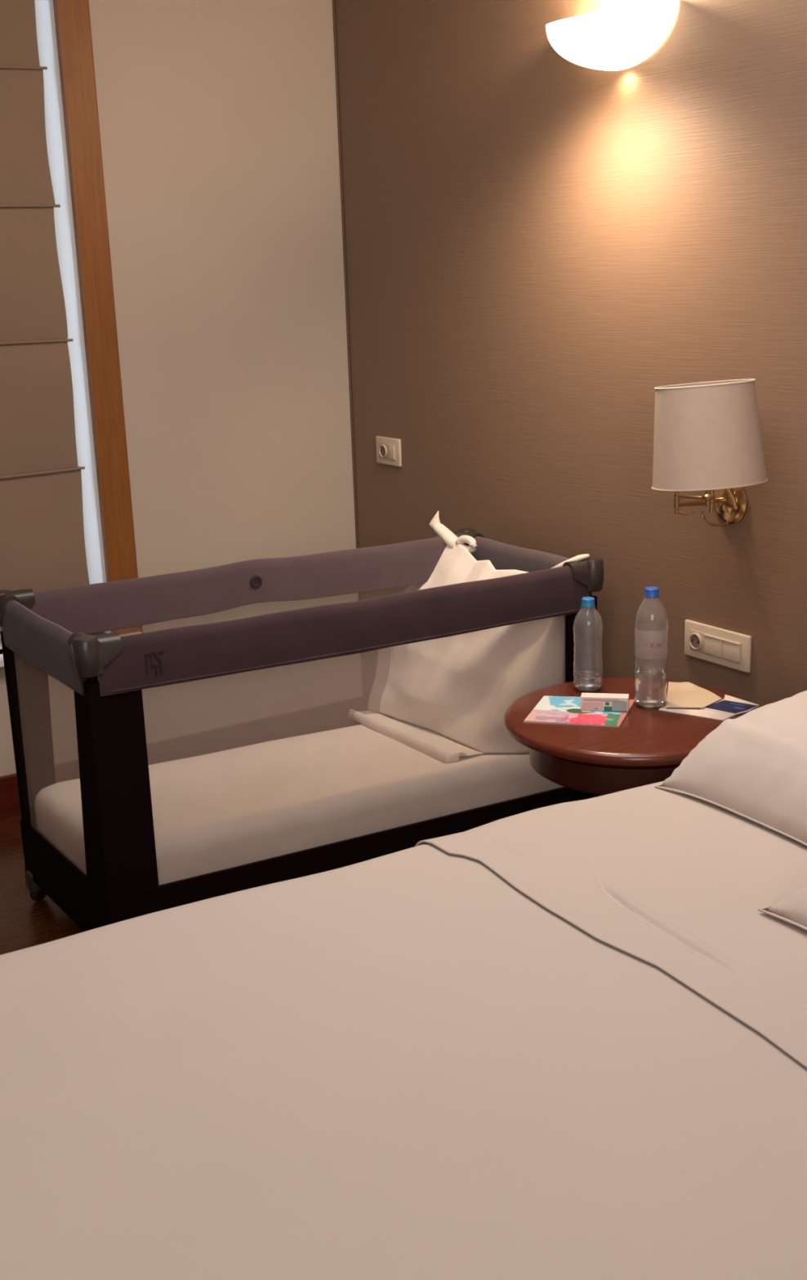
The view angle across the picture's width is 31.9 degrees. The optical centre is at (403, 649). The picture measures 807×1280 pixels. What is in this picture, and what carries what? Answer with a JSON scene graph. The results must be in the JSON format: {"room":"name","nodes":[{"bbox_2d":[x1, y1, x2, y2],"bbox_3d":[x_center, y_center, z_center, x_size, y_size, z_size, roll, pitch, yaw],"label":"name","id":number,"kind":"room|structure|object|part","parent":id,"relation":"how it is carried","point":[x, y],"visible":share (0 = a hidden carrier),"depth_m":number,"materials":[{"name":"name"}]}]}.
{"room":"hotel room","nodes":[
{"label":"hotel room","id":0,"kind":"room"},
{"bbox_2d":[0,813,83,955],"bbox_3d":[-0.696,1.196,1.452,4.800,0.060,5.650,-12,18,-31],"label":"floor","id":1,"kind":"structure","parent":0,"point":[25,922],"depth_m":3.42,"materials":[{"name":"brown wood"}]},
{"bbox_2d":[0,528,603,931],"bbox_3d":[-0.225,0.197,3.439,1.343,0.778,0.589,-10,17,-27],"label":"cot","id":2,"kind":"object","parent":1,"relation":"on","point":[44,633],"visible":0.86,"depth_m":3.20,"materials":[{"name":"grey fabric"}]},
{"bbox_3d":[-0.909,0.190,3.337,0.008,0.475,0.066,-12,18,-31],"label":"corner panel","id":3,"kind":"part","parent":2,"relation":"part of","materials":[{"name":"black fabric"}]},
{"bbox_3d":[-0.898,0.245,3.369,0.025,0.648,0.026,-12,18,-31],"label":"leg","id":4,"kind":"part","parent":2,"relation":"part of","materials":[{"name":"black metal"}]},
{"bbox_3d":[-0.885,0.178,3.377,0.101,0.475,0.008,-10,17,-26],"label":"corner panel","id":5,"kind":"part","parent":2,"relation":"part of","materials":[{"name":"black fabric"}]},
{"bbox_3d":[-0.778,-0.014,3.074,0.038,0.120,0.501,-12,18,-31],"label":"rail","id":6,"kind":"part","parent":2,"relation":"part of","materials":[{"name":"grey fabric"}]},
{"bbox_3d":[-0.620,0.349,2.956,0.025,0.648,0.026,-12,18,-31],"label":"leg","id":7,"kind":"part","parent":2,"relation":"part of","materials":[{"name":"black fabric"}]},
{"bbox_3d":[-0.659,0.284,2.966,0.008,0.475,0.126,-12,18,-31],"label":"corner panel","id":8,"kind":"part","parent":2,"relation":"part of","materials":[{"name":"black fabric"}]},
{"bbox_3d":[-0.583,0.288,2.942,0.113,0.475,0.008,-10,17,-27],"label":"corner panel","id":9,"kind":"part","parent":2,"relation":"part of","materials":[{"name":"black fabric"}]},
{"bbox_3d":[-0.376,-0.166,3.555,1.211,0.124,0.037,-10,17,-26],"label":"rail","id":10,"kind":"part","parent":2,"relation":"part of","materials":[{"name":"grey fabric"}]},
{"bbox_2d":[34,718,563,884],"bbox_3d":[-0.218,0.378,3.489,1.264,0.206,0.518,-10,17,-27],"label":"mattress","id":11,"kind":"object","parent":2,"relation":"on","point":[233,807],"visible":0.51,"depth_m":3.32,"materials":[{"name":"white fabric"}]},
{"bbox_3d":[-0.091,-0.057,3.142,1.213,0.122,0.038,-10,17,-27],"label":"rail","id":12,"kind":"part","parent":2,"relation":"part of","materials":[{"name":"grey fabric"}]},
{"bbox_2d":[347,511,589,763],"bbox_3d":[0.145,-0.045,3.600,0.362,0.527,0.598,-12,18,-31],"label":"sheet","id":13,"kind":"object","parent":2,"relation":"attached to","point":[460,688],"visible":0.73,"depth_m":3.58,"materials":[{"name":"beige fabric"}]},
{"bbox_3d":[0.311,-0.206,3.625,0.040,0.118,0.478,-12,18,-31],"label":"rail","id":14,"kind":"part","parent":2,"relation":"part of","materials":[{"name":"grey fabric"}]},
{"bbox_3d":[0.436,0.105,3.473,0.091,0.475,0.008,-10,17,-27],"label":"corner panel","id":15,"kind":"part","parent":2,"relation":"part of","materials":[{"name":"black fabric"}]},
{"bbox_3d":[0.450,0.092,3.520,0.008,0.475,0.086,-12,18,-32],"label":"corner panel","id":16,"kind":"part","parent":2,"relation":"part of","materials":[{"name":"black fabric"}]},
{"bbox_2d":[503,677,754,795],"bbox_3d":[0.488,0.397,3.051,0.534,0.550,0.534,-12,18,-31],"label":"nightstand","id":17,"kind":"object","parent":1,"relation":"on","point":[647,746],"visible":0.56,"depth_m":2.84,"materials":[{"name":"brown wood"}]},
{"bbox_2d":[523,695,634,727],"bbox_3d":[0.374,0.128,2.993,0.212,0.005,0.180,2,16,15],"label":"magazine","id":18,"kind":"object","parent":17,"relation":"on","point":[563,710],"visible":0.73,"depth_m":2.96,"materials":[{"name":"multicoloured paper"}]},
{"bbox_2d":[580,693,628,711],"bbox_3d":[0.425,0.110,2.989,0.100,0.030,0.031,1,16,12],"label":"carton","id":19,"kind":"object","parent":18,"relation":"on","point":[588,701],"visible":1,"depth_m":2.98,"materials":[{"name":"white cardboard"}]},
{"bbox_2d":[573,596,602,692],"bbox_3d":[0.407,-0.013,3.119,0.065,0.209,0.065,-12,18,-31],"label":"water bottle","id":20,"kind":"object","parent":17,"relation":"on","point":[587,623],"visible":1,"depth_m":3.10,"materials":[{"name":"clear plastic"}]},
{"bbox_3d":[0.417,0.250,2.828,0.315,0.057,0.069,4,16,20],"label":"drawer","id":21,"kind":"part","parent":17,"relation":"part of","materials":[{"name":"brown wood"}]},
{"bbox_2d":[633,586,667,708],"bbox_3d":[0.523,-0.005,2.985,0.070,0.257,0.071,-12,18,-31],"label":"water bottle","id":22,"kind":"object","parent":17,"relation":"on","point":[651,621],"visible":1,"depth_m":2.96,"materials":[{"name":"clear plastic"}]},
{"bbox_2d":[665,681,721,707],"bbox_3d":[0.629,0.093,3.059,0.116,0.010,0.186,1,16,12],"label":"paper","id":23,"kind":"object","parent":17,"relation":"on","point":[679,695],"visible":1,"depth_m":3.05,"materials":[{"name":"beige paper"}]},
{"bbox_2d":[657,702,734,720],"bbox_3d":[0.627,0.123,2.987,0.160,0.001,0.105,9,19,34],"label":"leaflet","id":24,"kind":"object","parent":17,"relation":"on","point":[697,712],"visible":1,"depth_m":2.96,"materials":[{"name":"beige paper"}]},
{"bbox_2d":[699,694,758,715],"bbox_3d":[0.697,0.116,2.996,0.093,0.002,0.115,10,20,38],"label":"card","id":25,"kind":"object","parent":17,"relation":"on","point":[729,704],"visible":1,"depth_m":2.98,"materials":[{"name":"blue paper"}]},
{"bbox_2d":[728,702,744,710],"bbox_3d":[0.704,0.118,2.983,0.034,0.001,0.048,-12,18,-31],"label":"print","id":26,"kind":"object","parent":25,"relation":"on","point":[732,706],"depth_m":2.98,"materials":[{"name":"blue paper"}]},
{"bbox_3d":[0.533,0.792,1.706,2.040,0.500,1.565,-12,18,-31],"label":"bed","id":27,"kind":"object","parent":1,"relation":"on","visible":0},
{"bbox_2d":[0,843,806,1279],"bbox_3d":[0.123,0.617,1.435,1.251,0.610,1.876,-12,18,-31],"label":"duvet","id":28,"kind":"object","parent":27,"relation":"on","point":[404,1064],"visible":1,"depth_m":1.64,"materials":[{"name":"white fabric"}]},
{"bbox_2d":[414,781,806,1067],"bbox_3d":[0.921,0.554,1.930,1.025,0.297,1.848,-12,18,-31],"label":"sheet","id":29,"kind":"object","parent":27,"relation":"on","point":[699,872],"visible":0.78,"depth_m":2.17,"materials":[{"name":"white fabric"}]},
{"bbox_2d":[653,690,806,845],"bbox_3d":[0.790,0.170,2.455,0.513,0.182,0.473,-11,18,-28],"label":"pillow","id":30,"kind":"object","parent":29,"relation":"on","point":[752,766],"visible":1,"depth_m":2.40,"materials":[{"name":"white fabric"}]},
{"bbox_2d":[757,884,806,930],"bbox_3d":[0.865,0.340,1.886,0.513,0.140,0.574,-9,17,-24],"label":"pillow","id":31,"kind":"object","parent":29,"relation":"on","point":[792,909],"visible":1,"depth_m":2.01,"materials":[{"name":"white fabric"}]},
{"bbox_2d":[0,0,363,776],"bbox_3d":[-2.127,-0.657,3.255,4.720,2.650,0.300,-12,18,-31],"label":"wall","id":32,"kind":"structure","parent":0,"point":[218,118],"depth_m":4.08,"materials":[{"name":"beige paint"}]},
{"bbox_2d":[0,0,142,667],"bbox_3d":[-1.641,-0.854,3.458,1.888,2.130,0.280,-12,18,-31],"label":"window","id":33,"kind":"structure","parent":32,"relation":"in","point":[72,23],"depth_m":3.84,"materials":[{"name":"orange wood"}]},
{"bbox_2d":[0,0,89,633],"bbox_3d":[-1.604,-0.865,3.407,1.645,1.895,0.040,-12,18,-31],"label":"blind","id":34,"kind":"object","parent":33,"relation":"attached to","point":[42,540],"visible":0.91,"depth_m":3.82,"materials":[{"name":"beige fabric"}]},
{"bbox_3d":[-1.627,-1.559,3.212,1.623,0.382,0.017,-12,18,-31],"label":"fabric panel","id":35,"kind":"part","parent":34,"relation":"part of","materials":[{"name":"beige fabric"}]},
{"bbox_3d":[-1.617,-1.373,3.260,1.645,0.015,0.007,-12,18,-31],"label":"seam rod","id":36,"kind":"part","parent":34,"relation":"part of","materials":[{"name":"beige fabric"}]},
{"bbox_3d":[-1.613,-1.210,3.308,1.627,0.343,0.017,-12,18,-31],"label":"fabric panel","id":37,"kind":"part","parent":34,"relation":"part of","materials":[{"name":"beige fabric"}]},
{"bbox_3d":[-1.606,-1.042,3.351,1.645,0.015,0.007,-12,18,-31],"label":"seam rod","id":38,"kind":"part","parent":34,"relation":"part of","materials":[{"name":"beige fabric"}]},
{"bbox_3d":[-1.602,-0.878,3.400,1.625,0.345,0.017,-12,18,-31],"label":"fabric panel","id":39,"kind":"part","parent":34,"relation":"part of","materials":[{"name":"beige fabric"}]},
{"bbox_3d":[-1.594,-0.710,3.443,1.645,0.015,0.007,-12,18,-31],"label":"seam rod","id":40,"kind":"part","parent":34,"relation":"part of","materials":[{"name":"beige fabric"}]},
{"bbox_3d":[-1.591,-0.542,3.491,1.622,0.352,0.018,-12,18,-31],"label":"fabric panel","id":41,"kind":"part","parent":34,"relation":"part of","materials":[{"name":"beige fabric"}]},
{"bbox_3d":[-1.582,-0.370,3.536,1.645,0.015,0.007,-12,18,-31],"label":"seam rod","id":42,"kind":"part","parent":34,"relation":"part of","materials":[{"name":"beige fabric"}]},
{"bbox_3d":[-1.576,-0.162,3.597,1.627,0.438,0.017,-12,18,-31],"label":"fabric panel","id":43,"kind":"part","parent":34,"relation":"part of","materials":[{"name":"beige fabric"}]},
{"bbox_3d":[-1.561,0.115,3.651,1.872,0.025,0.110,-12,18,-31],"label":"sill","id":44,"kind":"part","parent":33,"relation":"part of","materials":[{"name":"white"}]},
{"bbox_3d":[-0.834,-0.989,3.844,0.090,2.130,0.020,-12,18,-31],"label":"casing","id":45,"kind":"part","parent":33,"relation":"part of","materials":[{"name":"orange wood"}]},
{"bbox_2d":[0,697,362,818],"bbox_3d":[-2.054,0.606,3.428,4.583,0.120,0.016,-12,18,-31],"label":"baseboard","id":46,"kind":"structure","parent":32,"relation":"attached to","point":[331,716],"depth_m":4.36,"materials":[{"name":"red wood"}]},
{"bbox_2d":[333,0,806,795],"bbox_3d":[1.301,-0.492,2.217,0.120,2.650,5.200,-12,18,-31],"label":"wall","id":47,"kind":"structure","parent":0,"point":[539,242],"depth_m":3.40,"materials":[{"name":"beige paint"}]},
{"bbox_2d":[332,0,364,695],"bbox_3d":[-0.173,-1.070,4.277,0.006,2.528,0.006,-12,18,-31],"label":"trim","id":48,"kind":"structure","parent":47,"relation":"attached to","point":[333,2],"depth_m":4.27,"materials":[{"name":"brown wood"}]},
{"bbox_2d":[360,695,395,718],"bbox_3d":[1.288,0.739,2.517,0.015,0.120,5.199,-12,18,-31],"label":"baseboard","id":49,"kind":"structure","parent":47,"relation":"attached to","point":[364,700],"depth_m":4.59,"materials":[{"name":"red wood"}]},
{"bbox_2d":[375,435,401,466],"bbox_3d":[-0.047,-0.593,4.221,0.018,0.082,0.130,-12,18,-31],"label":"wall socket","id":50,"kind":"object","parent":47,"relation":"attached to","point":[388,451],"visible":1,"depth_m":4.21,"materials":[{"name":"beige plastic"}]},
{"bbox_2d":[378,444,386,457],"bbox_3d":[-0.061,-0.595,4.232,0.005,0.038,0.038,-12,18,-31],"label":"socket","id":51,"kind":"object","parent":50,"relation":"attached to","point":[382,448],"depth_m":4.23,"materials":[{"name":"white plastic"}]},
{"bbox_3d":[-0.048,-0.593,4.221,0.004,0.047,0.086,-12,18,-31],"label":"insert frame","id":52,"kind":"part","parent":50,"relation":"part of","materials":[{"name":"beige plastic"}]},
{"bbox_2d":[545,0,676,71],"bbox_3d":[0.415,-1.336,3.083,0.168,0.126,0.344,-12,18,-31],"label":"wall sconce","id":53,"kind":"object","parent":47,"relation":"attached to","point":[607,39],"visible":1,"depth_m":3.01,"materials":[{"name":"white glass"}]},
{"bbox_3d":[0.440,-1.361,3.093,0.052,0.084,0.052,-12,18,-31],"label":"bulb","id":54,"kind":"part","parent":53,"relation":"part of","materials":[{"name":"white glass"}]},
{"bbox_2d":[650,378,767,526],"bbox_3d":[0.661,-0.396,2.928,0.331,0.332,0.235,-16,21,-42],"label":"wall lamp","id":55,"kind":"object","parent":47,"relation":"attached to","point":[708,437],"visible":1,"depth_m":2.80,"materials":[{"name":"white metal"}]},
{"bbox_3d":[0.599,-0.316,2.934,0.067,0.009,0.010,7,18,30],"label":"arm","id":56,"kind":"part","parent":55,"relation":"part of","materials":[{"name":"gold metal"}]},
{"bbox_3d":[0.617,-0.311,3.001,0.010,0.025,0.132,13,21,43],"label":"arm","id":57,"kind":"part","parent":55,"relation":"part of","materials":[{"name":"gold metal"}]},
{"bbox_3d":[0.627,-0.331,2.912,0.024,0.074,0.024,-12,18,-31],"label":"stem","id":58,"kind":"part","parent":55,"relation":"part of","materials":[{"name":"gold metal"}]},
{"bbox_3d":[0.682,-0.325,3.067,0.011,0.015,0.052,12,21,42],"label":"arm","id":59,"kind":"part","parent":55,"relation":"part of","materials":[{"name":"gold metal"}]},
{"bbox_2d":[684,619,751,673],"bbox_3d":[0.713,-0.011,3.190,0.018,0.086,0.206,-12,18,-31],"label":"wall socket","id":60,"kind":"object","parent":47,"relation":"attached to","point":[715,645],"visible":1,"depth_m":3.18,"materials":[{"name":"beige plastic"}]},
{"bbox_2d":[688,632,702,649],"bbox_3d":[0.670,-0.020,3.246,0.005,0.038,0.038,-12,18,-31],"label":"socket","id":61,"kind":"object","parent":60,"relation":"attached to","point":[695,638],"depth_m":3.24,"materials":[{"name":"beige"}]},
{"bbox_3d":[0.706,-0.009,3.201,0.004,0.047,0.159,-12,18,-31],"label":"insert frame","id":62,"kind":"part","parent":60,"relation":"part of","materials":[{"name":"beige plastic"}]}
]}

